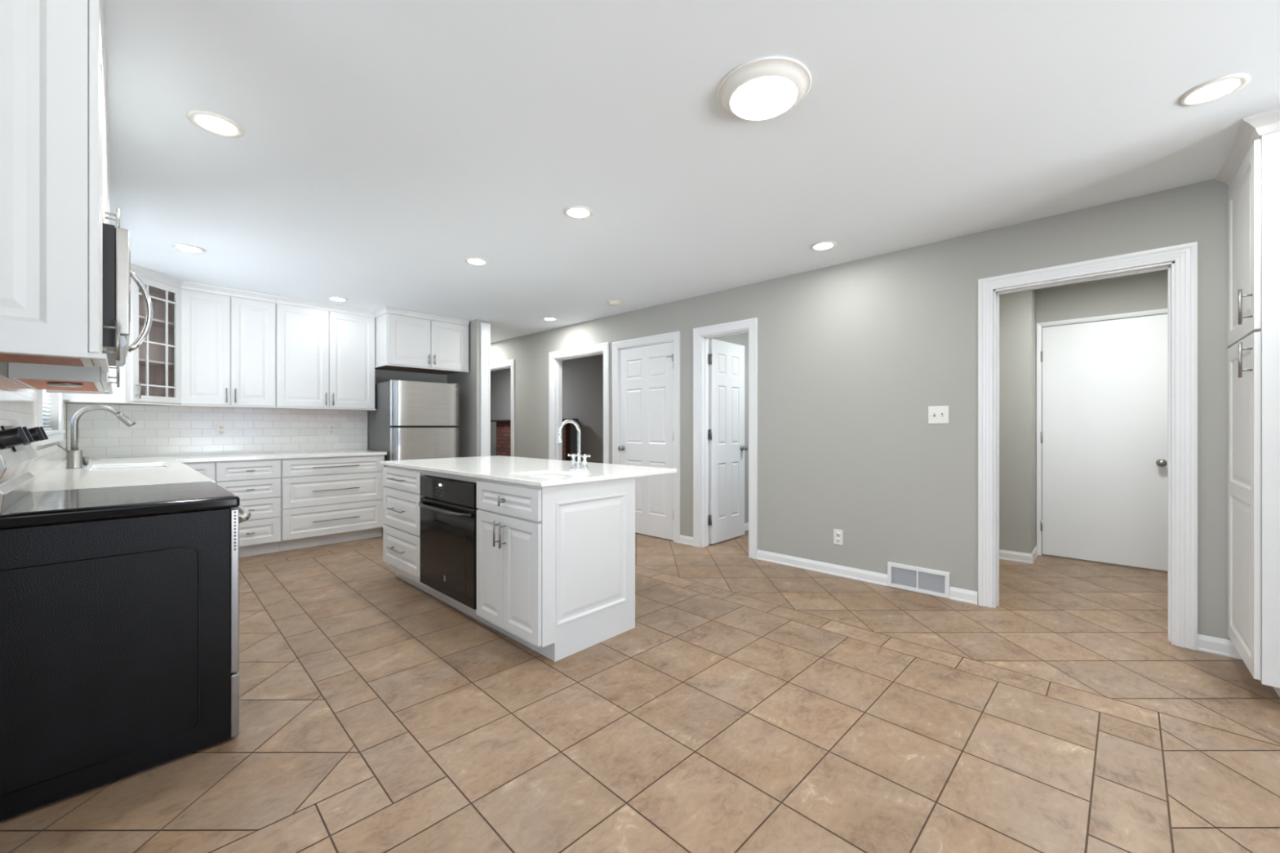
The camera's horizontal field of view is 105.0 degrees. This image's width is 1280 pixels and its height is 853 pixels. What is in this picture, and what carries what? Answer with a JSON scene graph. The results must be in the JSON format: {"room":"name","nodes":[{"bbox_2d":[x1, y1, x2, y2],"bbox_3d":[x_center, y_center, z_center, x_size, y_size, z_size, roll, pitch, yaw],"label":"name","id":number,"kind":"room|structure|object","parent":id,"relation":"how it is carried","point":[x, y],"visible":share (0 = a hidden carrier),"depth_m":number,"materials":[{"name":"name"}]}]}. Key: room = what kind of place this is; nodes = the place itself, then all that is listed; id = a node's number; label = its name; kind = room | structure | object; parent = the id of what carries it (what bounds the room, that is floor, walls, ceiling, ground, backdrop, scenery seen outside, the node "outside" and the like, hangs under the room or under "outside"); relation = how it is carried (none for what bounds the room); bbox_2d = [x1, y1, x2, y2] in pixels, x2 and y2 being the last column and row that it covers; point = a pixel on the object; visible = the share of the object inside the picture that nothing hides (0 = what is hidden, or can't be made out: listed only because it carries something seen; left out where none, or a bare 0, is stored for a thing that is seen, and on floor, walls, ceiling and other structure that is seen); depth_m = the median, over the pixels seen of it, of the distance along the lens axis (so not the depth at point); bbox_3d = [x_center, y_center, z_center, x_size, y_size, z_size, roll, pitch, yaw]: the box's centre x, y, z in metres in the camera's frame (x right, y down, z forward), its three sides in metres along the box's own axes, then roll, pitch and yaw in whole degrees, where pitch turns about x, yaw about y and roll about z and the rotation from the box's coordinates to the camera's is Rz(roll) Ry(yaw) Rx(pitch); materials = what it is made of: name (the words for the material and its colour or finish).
{"room":"kitchen","nodes":[
{"label":"kitchen","id":0,"kind":"room"},
{"bbox_2d":[0,361,65,449],"bbox_3d":[-3.105,-0.057,2.436,4.660,2.434,0.120,0,0,43],"label":"wall","id":1,"kind":"structure","parent":0,"point":[54,424],"depth_m":3.50,"materials":[{"name":"paint"}]},
{"bbox_2d":[0,374,66,478],"bbox_3d":[-3.269,0.035,2.677,3.830,0.449,0.006,0,0,43],"label":"tile backsplash","id":2,"kind":"structure","parent":1,"relation":"attached to","point":[18,402],"depth_m":2.35,"materials":[{"name":"white tile"}]},
{"bbox_2d":[35,389,64,445],"bbox_3d":[-3.727,-0.460,3.045,1.456,1.116,0.143,0,0,43],"label":"window","id":3,"kind":"structure","parent":1,"relation":"in","point":[54,436],"depth_m":3.20,"materials":[{"name":"paint"}]},
{"bbox_2d":[42,389,52,430],"bbox_3d":[-3.723,-0.461,3.049,1.270,0.953,0.033,0,0,43],"label":"blind","id":4,"kind":"object","parent":3,"relation":"attached to","point":[44,393],"depth_m":3.30,"materials":[{"name":"plastic"}]},
{"bbox_2d":[0,0,119,372],"bbox_3d":[-1.647,-0.725,1.350,0.461,1.096,0.300,0,0,43],"label":"upper cabinet","id":5,"kind":"object","parent":1,"relation":"attached to","point":[51,53],"visible":1,"depth_m":1.23,"materials":[{"name":"paint"}]},
{"bbox_2d":[8,133,119,394],"bbox_3d":[-2.667,-0.725,2.313,0.823,1.096,0.300,0,0,43],"label":"upper cabinet","id":6,"kind":"object","parent":1,"relation":"attached to","point":[36,376],"visible":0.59,"depth_m":2.07,"materials":[{"name":"paint"}]},
{"bbox_2d":[46,382,83,386],"bbox_3d":[-2.481,-0.183,2.121,0.104,0.015,0.104,0,0,43],"label":"puck light","id":7,"kind":"object","parent":6,"relation":"attached to","point":[50,384],"visible":1,"depth_m":2.09,"materials":[{"name":"silver metal"}]},
{"bbox_2d":[102,35,119,227],"bbox_3d":[-2.091,-0.979,1.770,0.757,0.589,0.300,0,0,43],"label":"upper cabinet","id":8,"kind":"object","parent":1,"relation":"attached to","point":[105,124],"visible":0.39,"depth_m":1.84,"materials":[{"name":"paint"}]},
{"bbox_2d":[102,222,152,366],"bbox_3d":[-2.058,-0.463,1.804,0.746,0.403,0.395,0,0,43],"label":"microwave","id":9,"kind":"object","parent":8,"relation":"attached to","point":[117,272],"visible":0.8,"depth_m":1.62,"materials":[{"name":"grey metal"}]},
{"bbox_2d":[65,368,446,458],"bbox_3d":[-3.620,-0.057,5.197,0.120,2.434,3.190,0,0,43],"label":"wall","id":10,"kind":"structure","parent":0,"point":[380,375],"depth_m":5.84,"materials":[{"name":"paint"}]},
{"bbox_2d":[63,263,183,405],"bbox_3d":[-4.195,-0.730,4.022,0.654,1.087,0.687,0,0,43],"label":"upper cabinet","id":11,"kind":"object","parent":10,"relation":"attached to","point":[150,374],"visible":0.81,"depth_m":4.16,"materials":[{"name":"paint"}]},
{"bbox_2d":[138,315,173,328],"bbox_3d":[-4.222,-0.898,4.026,0.584,0.016,0.631,0,0,43],"label":"shelf","id":12,"kind":"object","parent":11,"relation":"attached to","point":[156,323],"depth_m":4.25,"materials":[{"name":"laminate"}]},
{"bbox_2d":[138,358,173,367],"bbox_3d":[-4.222,-0.548,4.026,0.584,0.016,0.631,0,0,43],"label":"shelf","id":13,"kind":"object","parent":11,"relation":"attached to","point":[142,362],"depth_m":4.22,"materials":[{"name":"laminate"}]},
{"bbox_2d":[66,404,367,458],"bbox_3d":[-3.893,0.034,4.815,0.008,0.451,2.241,0,0,43],"label":"tile backsplash","id":14,"kind":"structure","parent":10,"relation":"attached to","point":[157,430],"depth_m":4.63,"materials":[{"name":"white tile"}]},
{"bbox_2d":[216,424,226,436],"bbox_3d":[-3.998,0.030,4.691,0.008,0.118,0.072,0,0,43],"label":"wall outlet","id":15,"kind":"object","parent":14,"relation":"attached to","point":[220,428],"visible":1,"depth_m":4.69,"materials":[{"name":"white plastic"}]},
{"bbox_2d":[327,424,335,435],"bbox_3d":[-3.366,0.030,5.361,0.008,0.118,0.072,0,0,43],"label":"wall outlet","id":16,"kind":"object","parent":14,"relation":"attached to","point":[331,428],"visible":1,"depth_m":5.36,"materials":[{"name":"white plastic"}]},
{"bbox_2d":[179,280,276,408],"bbox_3d":[-3.860,-0.730,4.610,0.334,1.087,0.682,0,0,43],"label":"upper cabinet","id":17,"kind":"object","parent":10,"relation":"attached to","point":[228,335],"visible":0.98,"depth_m":4.50,"materials":[{"name":"paint"}]},
{"bbox_2d":[275,295,376,410],"bbox_3d":[-3.314,-0.730,5.188,0.334,1.087,0.907,0,0,43],"label":"upper cabinet","id":18,"kind":"object","parent":10,"relation":"attached to","point":[325,353],"visible":1,"depth_m":5.06,"materials":[{"name":"paint"}]},
{"bbox_2d":[367,410,368,449],"bbox_3d":[-3.120,0.034,5.632,0.010,0.451,0.006,0,0,43],"label":"trim","id":19,"kind":"structure","parent":10,"relation":"attached to","point":[367,411],"depth_m":5.63,"materials":[{"name":"white wood"}]},
{"bbox_2d":[374,306,469,374],"bbox_3d":[-2.575,-0.964,5.727,0.662,0.616,0.946,0,0,43],"label":"upper cabinet","id":20,"kind":"object","parent":10,"relation":"attached to","point":[403,343],"visible":1,"depth_m":5.47,"materials":[{"name":"paint"}]},
{"bbox_2d":[446,319,489,457],"bbox_3d":[-3.039,-0.057,6.956,3.230,2.434,0.165,0,0,43],"label":"wall","id":21,"kind":"structure","parent":0,"point":[469,383],"depth_m":5.88,"materials":[{"name":"paint"}]},
{"bbox_2d":[480,322,490,456],"bbox_3d":[-1.842,-0.040,5.857,0.019,2.400,0.120,0,0,43],"label":"trim","id":22,"kind":"structure","parent":21,"relation":"attached to","point":[485,327],"depth_m":5.85,"materials":[{"name":"paint"}]},
{"bbox_2d":[490,354,603,463],"bbox_3d":[-1.358,-0.057,8.941,6.150,2.434,0.100,0,0,43],"label":"wall","id":23,"kind":"structure","parent":0,"point":[582,377],"depth_m":8.56,"materials":[{"name":"paint"}]},
{"bbox_2d":[0,530,1279,852],"bbox_3d":[-1.078,1.210,3.451,15.694,0.100,10.895,0,0,43],"label":"floor","id":24,"kind":"structure","parent":0,"point":[748,705],"depth_m":1.89,"materials":[{"name":"tile"}]},
{"bbox_2d":[0,418,251,821],"bbox_3d":[-1.951,0.566,1.895,0.769,1.188,0.653,0,0,43],"label":"range","id":25,"kind":"object","parent":24,"relation":"on","point":[119,606],"visible":1,"depth_m":1.60,"materials":[{"name":"black metal"}]},
{"bbox_2d":[0,481,239,528],"bbox_3d":[-1.968,0.277,1.878,0.768,0.043,0.588,0,0,43],"label":"cooktop","id":26,"kind":"object","parent":25,"relation":"in","point":[88,507],"depth_m":1.69,"materials":[{"name":"black ceramic"}]},
{"bbox_2d":[182,461,215,481],"bbox_3d":[-3.915,0.726,4.302,0.676,0.869,0.243,0,0,43],"label":"base cabinet","id":27,"kind":"object","parent":24,"relation":"on","point":[206,468],"visible":0.16,"depth_m":4.14,"materials":[{"name":"paint"}]},
{"bbox_2d":[215,458,280,557],"bbox_3d":[-3.673,0.726,4.559,0.676,0.869,0.459,0,0,43],"label":"base cabinet","id":28,"kind":"object","parent":24,"relation":"on","point":[256,482],"visible":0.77,"depth_m":4.40,"materials":[{"name":"paint"}]},
{"bbox_2d":[279,454,384,551],"bbox_3d":[-3.207,0.726,5.053,0.676,0.869,0.894,0,0,43],"label":"base cabinet","id":29,"kind":"object","parent":24,"relation":"on","point":[325,500],"visible":0.97,"depth_m":4.82,"materials":[{"name":"paint"}]},
{"bbox_2d":[382,465,434,596],"bbox_3d":[-1.508,0.723,3.760,0.685,0.874,0.702,0,0,43],"label":"base cabinet","id":30,"kind":"object","parent":24,"relation":"on","point":[402,495],"visible":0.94,"depth_m":3.52,"materials":[{"name":"paint"}]},
{"bbox_2d":[368,379,459,531],"bbox_3d":[-2.583,0.326,5.661,0.692,1.668,0.765,0,0,43],"label":"refrigerator","id":31,"kind":"object","parent":24,"relation":"on","point":[411,420],"visible":0.47,"depth_m":5.41,"materials":[{"name":"metal"}]},
{"bbox_2d":[423,470,490,626],"bbox_3d":[-0.968,0.723,3.289,0.743,0.874,0.645,0,0,43],"label":"base cabinet","id":32,"kind":"object","parent":24,"relation":"on","point":[473,613],"visible":0.11,"depth_m":3.06,"materials":[{"name":"paint"}]},
{"bbox_2d":[417,475,477,609],"bbox_3d":[-1.011,0.680,3.243,0.735,0.716,0.681,0,0,43],"label":"wall oven","id":33,"kind":"object","parent":32,"relation":"in","point":[448,506],"visible":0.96,"depth_m":2.99,"materials":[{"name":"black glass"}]},
{"bbox_2d":[490,418,579,461],"bbox_3d":[-2.004,0.507,9.226,2.440,1.305,0.368,0,0,43],"label":"brick fireplace","id":34,"kind":"object","parent":24,"relation":"on","point":[503,426],"visible":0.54,"depth_m":9.46,"materials":[{"name":"red brick"}]},
{"bbox_2d":[490,418,578,422],"bbox_3d":[-2.038,-0.128,9.190,2.440,0.034,0.270,0,0,43],"label":"mantel shelf","id":35,"kind":"object","parent":34,"relation":"attached to","point":[563,420],"depth_m":9.52,"materials":[{"name":"black"}]},
{"bbox_2d":[476,474,635,662],"bbox_3d":[-0.491,0.723,2.799,0.620,0.874,0.702,0,0,43],"label":"base cabinet","id":36,"kind":"object","parent":24,"relation":"on","point":[556,564],"visible":1,"depth_m":2.56,"materials":[{"name":"paint"}]},
{"bbox_2d":[380,455,676,487],"bbox_3d":[-0.881,0.273,3.429,2.100,0.025,1.022,0,0,43],"label":"countertop","id":37,"kind":"structure","parent":36,"relation":"on","point":[519,470],"depth_m":3.07,"materials":[{"name":"stone"}]},
{"bbox_2d":[556,419,591,471],"bbox_3d":[-0.408,0.107,2.893,0.173,0.306,0.197,0,0,43],"label":"bar faucet","id":38,"kind":"object","parent":37,"relation":"on","point":[584,468],"visible":1,"depth_m":2.91,"materials":[{"name":"silver metal"}]},
{"bbox_2d":[1215,107,1279,697],"bbox_3d":[2.955,-0.057,2.045,0.658,2.434,0.677,0,0,43],"label":"pantry cabinet","id":39,"kind":"object","parent":24,"relation":"on","point":[1250,167],"visible":1,"depth_m":2.04,"materials":[{"name":"paint"}]},
{"bbox_3d":[-3.122,0.726,2.979,2.400,0.869,0.638,0,0,43],"label":"base cabinet","id":40,"kind":"object","parent":24,"relation":"on","visible":0},
{"bbox_2d":[31,449,386,492],"bbox_3d":[-2.798,0.275,3.766,3.023,0.030,2.234,0,0,43],"label":"countertop","id":41,"kind":"structure","parent":40,"relation":"on","point":[59,477],"depth_m":2.90,"materials":[{"name":"stone"}]},
{"bbox_2d":[82,456,91,467],"bbox_3d":[-3.586,0.224,3.179,0.052,0.072,0.052,0,0,43],"label":"soap dispenser","id":42,"kind":"object","parent":41,"relation":"on","point":[85,459],"visible":0.91,"depth_m":3.17,"materials":[{"name":"silver metal"}]},
{"bbox_2d":[57,404,135,468],"bbox_3d":[-3.519,0.057,3.192,0.072,0.406,0.343,0,0,43],"label":"kitchen faucet","id":43,"kind":"object","parent":41,"relation":"on","point":[74,456],"visible":1,"depth_m":3.12,"materials":[{"name":"silver metal"}]},
{"bbox_2d":[66,450,83,468],"bbox_3d":[-3.588,0.203,3.119,0.072,0.113,0.072,0,0,43],"label":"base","id":44,"kind":"object","parent":43,"relation":"attached to","point":[74,458],"depth_m":3.10,"materials":[{"name":"silver metal"}]},
{"bbox_2d":[103,0,1279,342],"bbox_3d":[-0.893,-1.324,3.352,14.500,0.100,9.150,0,0,43],"label":"ceiling","id":45,"kind":"structure","parent":0,"point":[385,146],"depth_m":2.14,"materials":[{"name":"paint"}]},
{"bbox_2d":[170,243,205,253],"bbox_3d":[-3.205,-1.269,3.491,0.184,0.009,0.184,0,0,43],"label":"recessed light","id":46,"kind":"object","parent":45,"relation":"in","point":[185,247],"visible":1,"depth_m":3.48,"materials":[{"name":"white plastic"}]},
{"bbox_2d":[176,245,200,252],"bbox_3d":[-3.205,-1.268,3.491,0.129,0.008,0.129,0,0,43],"label":"diffuser","id":47,"kind":"object","parent":46,"relation":"attached to","point":[185,248],"depth_m":3.48,"materials":[{"name":"white plastic"}]},
{"bbox_2d":[186,110,244,137],"bbox_3d":[-1.779,-1.269,2.064,0.184,0.009,0.184,0,0,43],"label":"recessed light","id":48,"kind":"object","parent":45,"relation":"in","point":[210,122],"visible":1,"depth_m":2.05,"materials":[{"name":"white plastic"}]},
{"bbox_2d":[195,115,235,134],"bbox_3d":[-1.779,-1.268,2.064,0.129,0.008,0.129,0,0,43],"label":"diffuser","id":49,"kind":"object","parent":48,"relation":"attached to","point":[213,124],"depth_m":2.06,"materials":[{"name":"white plastic"}]},
{"bbox_2d":[327,296,348,301],"bbox_3d":[-2.993,-1.269,4.872,0.176,0.009,0.176,0,0,43],"label":"recessed light","id":50,"kind":"object","parent":45,"relation":"in","point":[332,298],"visible":1,"depth_m":4.85,"materials":[{"name":"white plastic"}]},
{"bbox_2d":[330,297,345,301],"bbox_3d":[-2.993,-1.268,4.872,0.123,0.008,0.123,0,0,43],"label":"diffuser","id":51,"kind":"object","parent":50,"relation":"attached to","point":[332,299],"depth_m":4.86,"materials":[{"name":"white plastic"}]},
{"bbox_2d":[464,257,488,265],"bbox_3d":[-1.253,-1.269,3.765,0.176,0.009,0.176,0,0,43],"label":"recessed light","id":52,"kind":"object","parent":45,"relation":"in","point":[473,260],"visible":1,"depth_m":3.75,"materials":[{"name":"white plastic"}]},
{"bbox_2d":[467,258,484,264],"bbox_3d":[-1.253,-1.268,3.765,0.123,0.008,0.123,0,0,43],"label":"diffuser","id":53,"kind":"object","parent":52,"relation":"attached to","point":[473,261],"depth_m":3.75,"materials":[{"name":"white plastic"}]},
{"bbox_2d":[542,316,557,320],"bbox_3d":[-1.056,-1.269,5.763,0.176,0.009,0.176,0,0,43],"label":"recessed light","id":54,"kind":"object","parent":45,"relation":"in","point":[547,318],"visible":1,"depth_m":5.74,"materials":[{"name":"white plastic"}]},
{"bbox_2d":[563,205,593,218],"bbox_3d":[-0.365,-1.269,2.908,0.176,0.009,0.176,0,0,43],"label":"recessed light","id":55,"kind":"object","parent":45,"relation":"in","point":[572,211],"visible":1,"depth_m":2.89,"materials":[{"name":"white plastic"}]},
{"bbox_2d":[568,208,588,217],"bbox_3d":[-0.365,-1.268,2.908,0.123,0.008,0.123,0,0,43],"label":"diffuser","id":56,"kind":"object","parent":55,"relation":"attached to","point":[572,212],"depth_m":2.90,"materials":[{"name":"white plastic"}]},
{"bbox_2d":[607,299,621,306],"bbox_3d":[-0.259,-1.253,4.971,0.136,0.041,0.136,0,0,43],"label":"smoke detector","id":57,"kind":"object","parent":45,"relation":"attached to","point":[611,302],"visible":1,"depth_m":4.93,"materials":[{"name":"white plastic"}]},
{"bbox_2d":[717,56,811,120],"bbox_3d":[0.466,-1.252,1.855,0.344,0.042,0.344,0,0,43],"label":"ceiling light","id":58,"kind":"object","parent":45,"relation":"attached to","point":[767,87],"visible":1,"depth_m":1.80,"materials":[{"name":"white plastic"}]},
{"bbox_2d":[730,76,796,119],"bbox_3d":[0.466,-1.238,1.855,0.243,0.012,0.243,0,0,43],"label":"diffuser","id":59,"kind":"object","parent":58,"relation":"attached to","point":[752,98],"depth_m":1.83,"materials":[{"name":"white plastic"}]},
{"bbox_2d":[809,240,836,250],"bbox_3d":[1.286,-1.269,3.445,0.176,0.009,0.176,0,0,43],"label":"recessed light","id":60,"kind":"object","parent":45,"relation":"in","point":[825,245],"visible":1,"depth_m":3.43,"materials":[{"name":"white plastic"}]},
{"bbox_2d":[813,243,832,249],"bbox_3d":[1.286,-1.268,3.445,0.123,0.008,0.123,0,0,43],"label":"diffuser","id":61,"kind":"object","parent":60,"relation":"attached to","point":[817,246],"depth_m":3.44,"materials":[{"name":"white plastic"}]},
{"bbox_2d":[1178,73,1250,106],"bbox_3d":[2.166,-1.269,1.856,0.176,0.009,0.176,0,0,43],"label":"recessed light","id":62,"kind":"object","parent":45,"relation":"in","point":[1215,89],"visible":1,"depth_m":1.84,"materials":[{"name":"white plastic"}]},
{"bbox_2d":[1189,80,1239,102],"bbox_3d":[2.166,-1.268,1.856,0.123,0.008,0.123,0,0,43],"label":"diffuser","id":63,"kind":"object","parent":62,"relation":"attached to","point":[1212,91],"depth_m":1.85,"materials":[{"name":"white plastic"}]},
{"bbox_2d":[709,332,748,523],"bbox_3d":[1.399,-0.057,5.813,0.095,2.434,2.424,0,0,43],"label":"wall","id":64,"kind":"structure","parent":0,"point":[742,339],"depth_m":5.52,"materials":[{"name":"paint"}]},
{"bbox_2d":[744,522,748,531],"bbox_3d":[1.405,1.118,5.739,0.014,0.082,2.324,0,0,43],"label":"baseboard","id":65,"kind":"structure","parent":64,"relation":"attached to","point":[746,525],"depth_m":5.51,"materials":[{"name":"paint"}]},
{"bbox_2d":[490,178,1231,639],"bbox_3d":[-0.039,-0.057,5.422,9.700,2.434,0.120,0,0,43],"label":"wall","id":66,"kind":"structure","parent":0,"point":[853,357],"depth_m":3.58,"materials":[{"name":"paint"}]},
{"bbox_2d":[490,359,514,456],"bbox_3d":[-2.139,0.099,7.404,1.081,2.123,0.160,0,0,43],"label":"door frame","id":67,"kind":"structure","parent":66,"relation":"attached to","point":[508,364],"depth_m":7.02,"materials":[{"name":"paint"}]},
{"bbox_2d":[548,342,608,463],"bbox_3d":[-0.723,0.092,6.067,1.130,2.135,0.160,0,0,43],"label":"door frame","id":68,"kind":"structure","parent":66,"relation":"attached to","point":[556,358],"depth_m":6.34,"materials":[{"name":"paint"}]},
{"bbox_2d":[617,342,673,540],"bbox_3d":[0.050,0.139,5.246,0.795,2.018,0.100,0,0,43],"label":"door","id":69,"kind":"structure","parent":66,"relation":"in","point":[646,372],"depth_m":5.22,"materials":[{"name":"paint"}]},
{"bbox_2d":[612,330,679,543],"bbox_3d":[0.085,0.099,5.291,0.966,2.123,0.140,0,0,43],"label":"door frame","id":70,"kind":"structure","parent":66,"relation":"attached to","point":[674,336],"depth_m":5.03,"materials":[{"name":"paint"}]},
{"bbox_2d":[679,534,693,546],"bbox_3d":[0.455,1.118,4.863,0.185,0.082,0.014,0,0,43],"label":"baseboard","id":71,"kind":"structure","parent":66,"relation":"attached to","point":[684,540],"depth_m":4.86,"materials":[{"name":"paint"}]},
{"bbox_2d":[693,317,757,559],"bbox_3d":[0.824,0.099,4.607,0.693,2.123,0.160,0,0,43],"label":"door frame","id":72,"kind":"structure","parent":66,"relation":"attached to","point":[750,326],"depth_m":4.74,"materials":[{"name":"paint"}]},
{"bbox_2d":[708,338,747,544],"bbox_3d":[0.888,0.139,5.040,0.165,2.018,0.640,0,0,43],"label":"door","id":73,"kind":"structure","parent":66,"relation":"in","point":[727,447],"depth_m":5.01,"materials":[{"name":"paint"}]},
{"bbox_2d":[756,549,887,586],"bbox_3d":[1.419,1.118,3.953,1.067,0.082,0.014,0,0,43],"label":"baseboard","id":74,"kind":"structure","parent":66,"relation":"attached to","point":[873,577],"depth_m":3.90,"materials":[{"name":"paint"}]},
{"bbox_2d":[833,528,843,545],"bbox_3d":[1.547,0.857,3.836,0.072,0.118,0.008,0,0,43],"label":"wall outlet","id":75,"kind":"object","parent":66,"relation":"attached to","point":[837,534],"visible":1,"depth_m":3.83,"materials":[{"name":"white plastic"}]},
{"bbox_2d":[887,561,949,599],"bbox_3d":[1.949,1.069,3.452,0.388,0.175,0.016,0,0,43],"label":"air vent","id":76,"kind":"object","parent":66,"relation":"in","point":[922,578],"visible":1,"depth_m":3.44,"materials":[{"name":"metal"}]},
{"bbox_2d":[928,405,948,423],"bbox_3d":[2.041,-0.085,3.365,0.124,0.120,0.016,0,0,43],"label":"light switch","id":77,"kind":"object","parent":66,"relation":"attached to","point":[936,415],"visible":1,"depth_m":3.37,"materials":[{"name":"white plastic"}]},
{"bbox_2d":[949,586,977,604],"bbox_3d":[2.148,1.118,3.265,0.157,0.082,0.014,0,0,43],"label":"baseboard","id":78,"kind":"structure","parent":66,"relation":"attached to","point":[971,597],"depth_m":3.26,"materials":[{"name":"paint"}]},
{"bbox_2d":[977,241,1197,650],"bbox_3d":[2.600,0.099,2.931,0.948,2.123,0.160,0,0,43],"label":"door frame","id":79,"kind":"structure","parent":66,"relation":"attached to","point":[1181,264],"depth_m":2.66,"materials":[{"name":"paint"}]},
{"bbox_2d":[1197,634,1242,659],"bbox_3d":[3.169,1.118,2.301,0.750,0.082,0.014,0,0,43],"label":"baseboard","id":80,"kind":"structure","parent":66,"relation":"attached to","point":[1208,644],"depth_m":2.51,"materials":[{"name":"paint"}]},
{"bbox_2d":[999,288,1035,553],"bbox_3d":[3.194,-0.057,4.659,0.850,2.434,0.510,0,0,43],"label":"wall","id":81,"kind":"structure","parent":0,"point":[1017,310],"depth_m":4.26,"materials":[{"name":"paint"}]},
{"bbox_2d":[999,549,1031,564],"bbox_3d":[3.050,1.118,4.434,0.750,0.082,0.014,0,0,43],"label":"baseboard","id":82,"kind":"structure","parent":81,"relation":"attached to","point":[1024,557],"depth_m":4.25,"materials":[{"name":"paint"}]},
{"bbox_2d":[1031,545,1037,564],"bbox_3d":[3.474,1.118,4.326,0.014,0.082,0.410,0,0,43],"label":"baseboard","id":83,"kind":"structure","parent":81,"relation":"attached to","point":[1034,553],"depth_m":4.28,"materials":[{"name":"paint"}]},
{"bbox_2d":[1035,269,1167,573],"bbox_3d":[4.171,-0.057,4.018,1.450,2.434,0.100,0,0,43],"label":"wall","id":84,"kind":"structure","parent":0,"point":[1144,291],"depth_m":4.19,"materials":[{"name":"paint"}]},
{"bbox_2d":[1036,308,1167,555],"bbox_3d":[3.926,0.106,4.167,0.882,2.105,0.020,0,0,43],"label":"trim","id":85,"kind":"structure","parent":84,"relation":"attached to","point":[1040,325],"depth_m":4.45,"materials":[{"name":"paint"}]},
{"bbox_2d":[1040,314,1167,571],"bbox_3d":[3.901,0.122,4.149,0.812,2.045,0.075,0,0,43],"label":"door","id":86,"kind":"structure","parent":84,"relation":"in","point":[1104,435],"depth_m":4.15,"materials":[{"name":"paint"}]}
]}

